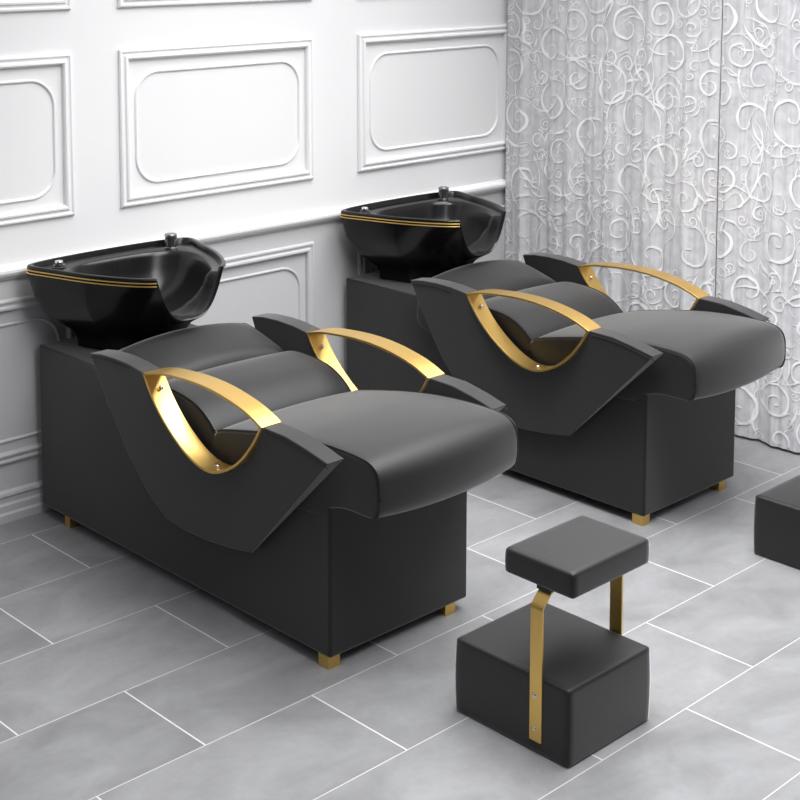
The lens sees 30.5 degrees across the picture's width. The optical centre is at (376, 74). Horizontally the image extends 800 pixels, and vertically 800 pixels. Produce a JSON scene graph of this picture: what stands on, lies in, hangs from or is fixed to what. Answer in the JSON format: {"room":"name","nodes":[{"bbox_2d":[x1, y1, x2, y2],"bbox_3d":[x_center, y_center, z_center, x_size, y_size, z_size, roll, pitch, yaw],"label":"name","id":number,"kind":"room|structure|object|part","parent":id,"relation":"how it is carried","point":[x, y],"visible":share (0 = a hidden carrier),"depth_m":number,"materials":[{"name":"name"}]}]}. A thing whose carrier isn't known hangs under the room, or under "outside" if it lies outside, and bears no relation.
{"room":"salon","nodes":[
{"label":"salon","id":0,"kind":"room"},
{"bbox_2d":[0,0,507,491],"bbox_3d":[-1.635,0.127,4.926,6.740,3.000,0.120,-5,8,-43],"label":"wall","id":1,"kind":"structure","parent":0,"point":[190,122],"depth_m":5.87,"materials":[{"name":"white paint"}]},
{"bbox_2d":[0,480,52,524],"bbox_3d":[-1.628,1.575,4.971,6.620,0.110,0.026,-5,8,-43],"label":"baseboard","id":2,"kind":"structure","parent":1,"relation":"attached to","point":[26,500],"depth_m":5.29,"materials":[{"name":"white paint"}]},
{"bbox_2d":[0,0,70,12],"bbox_3d":[-1.463,-0.496,4.934,0.984,0.590,0.017,-5,8,-43],"label":"trim","id":3,"kind":"structure","parent":1,"relation":"attached to","point":[5,5],"depth_m":5.19,"materials":[{"name":"white paint"}]},
{"bbox_2d":[0,53,74,225],"bbox_3d":[-1.463,0.250,5.006,0.984,0.596,0.017,-5,8,-43],"label":"trim","id":4,"kind":"structure","parent":1,"relation":"attached to","point":[63,59],"depth_m":5.29,"materials":[{"name":"white paint"}]},
{"bbox_2d":[0,294,76,465],"bbox_3d":[-1.463,1.109,5.089,0.984,0.595,0.017,-5,8,-43],"label":"trim","id":5,"kind":"structure","parent":1,"relation":"attached to","point":[6,305],"depth_m":5.27,"materials":[{"name":"white paint"}]},
{"bbox_2d":[117,0,295,7],"bbox_3d":[-0.612,-0.573,5.734,0.955,0.590,0.017,-5,8,-43],"label":"trim","id":6,"kind":"structure","parent":1,"relation":"attached to","point":[120,3],"depth_m":5.60,"materials":[{"name":"white paint"}]},
{"bbox_2d":[118,37,313,207],"bbox_3d":[-0.612,0.173,5.806,0.955,0.596,0.017,-5,8,-43],"label":"trim","id":7,"kind":"structure","parent":1,"relation":"attached to","point":[124,55],"depth_m":5.75,"materials":[{"name":"white paint"}]},
{"bbox_2d":[0,179,505,280],"bbox_3d":[-1.629,0.731,4.890,6.620,0.056,0.025,-5,8,-43],"label":"trim","id":8,"kind":"structure","parent":1,"relation":"attached to","point":[14,270],"depth_m":5.99,"materials":[{"name":"white paint"}]},
{"bbox_2d":[220,241,313,325],"bbox_3d":[-0.612,1.032,5.889,0.955,0.595,0.017,-5,8,-43],"label":"trim","id":9,"kind":"structure","parent":1,"relation":"attached to","point":[307,248],"depth_m":6.11,"materials":[{"name":"white paint"}]},
{"bbox_2d":[357,205,504,275],"bbox_3d":[0.276,0.952,6.724,0.976,0.595,0.017,-5,8,-43],"label":"trim","id":10,"kind":"structure","parent":1,"relation":"attached to","point":[361,261],"depth_m":6.72,"materials":[{"name":"white paint"}]},
{"bbox_2d":[357,25,507,171],"bbox_3d":[0.276,0.092,6.641,0.976,0.596,0.017,-5,8,-43],"label":"trim","id":11,"kind":"structure","parent":1,"relation":"attached to","point":[362,39],"depth_m":6.53,"materials":[{"name":"white paint"}]},
{"bbox_2d":[0,434,799,799],"bbox_3d":[0.380,1.871,2.995,6.800,0.100,5.950,-5,8,-43],"label":"floor","id":12,"kind":"structure","parent":0,"point":[122,677],"depth_m":4.14,"materials":[{"name":"grey tile"}]},
{"bbox_2d":[26,232,518,669],"bbox_3d":[-0.395,1.159,4.828,0.754,0.965,1.810,-5,8,-43],"label":"chair","id":13,"kind":"object","parent":12,"relation":"on","point":[243,462],"visible":1,"depth_m":4.55,"materials":[{"name":"black leather"}]},
{"bbox_2d":[26,232,225,349],"bbox_3d":[-0.826,0.800,5.260,0.714,0.333,0.542,-5,8,-43],"label":"basin","id":14,"kind":"object","parent":13,"relation":"in","point":[148,295],"depth_m":5.15,"materials":[{"name":"black ceramic"}]},
{"bbox_2d":[106,323,283,405],"bbox_3d":[-0.612,1.014,5.053,0.577,0.244,0.295,-5,8,-43],"label":"cushion","id":15,"kind":"object","parent":13,"relation":"on","point":[201,348],"depth_m":5.04,"materials":[{"name":"black leather"}]},
{"bbox_3d":[-0.519,1.198,4.467,0.070,0.506,1.175,-5,8,-43],"label":"arm panel","id":16,"kind":"part","parent":13,"relation":"part of","materials":[{"name":"black leather"}]},
{"bbox_2d":[167,351,349,456],"bbox_3d":[-0.415,1.086,4.851,0.577,0.215,0.412,-5,8,-43],"label":"lumbar cushion","id":17,"kind":"object","parent":13,"relation":"on","point":[279,380],"depth_m":4.81,"materials":[{"name":"black leather"}]},
{"bbox_2d":[210,390,516,517],"bbox_3d":[-0.043,1.122,4.458,0.577,0.247,0.796,-5,8,-43],"label":"seat cushion","id":18,"kind":"object","parent":13,"relation":"on","point":[400,451],"depth_m":4.24,"materials":[{"name":"black leather"}]},
{"bbox_3d":[-0.025,1.153,4.932,0.070,0.506,1.175,-5,8,-43],"label":"arm panel","id":19,"kind":"part","parent":13,"relation":"part of","materials":[{"name":"black leather"}]},
{"bbox_2d":[455,515,649,766],"bbox_3d":[0.471,1.474,3.931,0.362,0.516,0.401,-5,8,-43],"label":"stool","id":20,"kind":"object","parent":12,"relation":"on","point":[563,685],"visible":1,"depth_m":3.82,"materials":[{"name":"black leather"}]},
{"bbox_3d":[0.528,1.262,3.853,0.326,0.080,0.235,-5,8,-43],"label":"seat","id":21,"kind":"part","parent":20,"relation":"part of","materials":[{"name":"black leather"}]},
{"bbox_2d":[340,186,785,525],"bbox_3d":[0.687,1.061,5.845,0.754,0.965,1.810,-5,8,-43],"label":"chair","id":22,"kind":"object","parent":12,"relation":"on","point":[631,411],"visible":1,"depth_m":5.54,"materials":[{"name":"black leather"}]},
{"bbox_2d":[340,186,505,282],"bbox_3d":[0.256,0.701,6.277,0.714,0.333,0.542,-5,8,-43],"label":"basin","id":23,"kind":"object","parent":22,"relation":"in","point":[441,234],"depth_m":6.16,"materials":[{"name":"black ceramic"}]},
{"bbox_2d":[417,260,555,332],"bbox_3d":[0.469,0.915,6.070,0.577,0.244,0.295,-5,8,-43],"label":"cushion","id":24,"kind":"object","parent":22,"relation":"on","point":[511,275],"depth_m":6.06,"materials":[{"name":"black leather"}]},
{"bbox_3d":[0.562,1.100,5.484,0.070,0.506,1.175,-5,8,-43],"label":"arm panel","id":25,"kind":"part","parent":22,"relation":"part of","materials":[{"name":"black leather"}]},
{"bbox_2d":[484,282,621,360],"bbox_3d":[0.666,0.988,5.868,0.577,0.215,0.412,-5,8,-43],"label":"lumbar cushion","id":26,"kind":"object","parent":22,"relation":"on","point":[524,323],"depth_m":5.75,"materials":[{"name":"black leather"}]},
{"bbox_3d":[1.057,1.055,5.949,0.070,0.506,1.175,-5,8,-43],"label":"arm panel","id":27,"kind":"part","parent":22,"relation":"part of","materials":[{"name":"black leather"}]},
{"bbox_2d":[527,310,784,400],"bbox_3d":[1.039,1.024,5.475,0.577,0.247,0.796,-5,8,-43],"label":"seat cushion","id":28,"kind":"object","parent":22,"relation":"on","point":[707,353],"depth_m":5.25,"materials":[{"name":"black leather"}]},
{"bbox_2d":[716,0,799,452],"bbox_3d":[2.150,0.128,5.313,0.043,2.900,2.118,-5,8,-43],"label":"curtain","id":29,"kind":"object","parent":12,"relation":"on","point":[758,263],"visible":0.83,"depth_m":5.97,"materials":[{"name":"fabric"}]},
{"bbox_2d":[754,475,799,568],"bbox_3d":[1.537,1.377,4.933,0.362,0.516,0.401,-5,8,-43],"label":"stool","id":30,"kind":"object","parent":12,"relation":"on","point":[777,508],"visible":1,"depth_m":4.92,"materials":[{"name":"black leather"}]},
{"bbox_2d":[505,0,721,311],"bbox_3d":[1.016,0.013,6.508,0.045,2.900,1.171,-5,8,-43],"label":"curtain","id":31,"kind":"object","parent":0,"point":[612,106],"visible":0.64,"depth_m":6.48,"materials":[{"name":"fabric"}]},
{"bbox_2d":[715,0,722,296],"bbox_3d":[1.969,0.030,5.926,0.120,3.000,3.368,-5,8,-43],"label":"wall","id":32,"kind":"structure","parent":0,"point":[722,0],"depth_m":6.38,"materials":[{"name":"white paint"}]}
]}

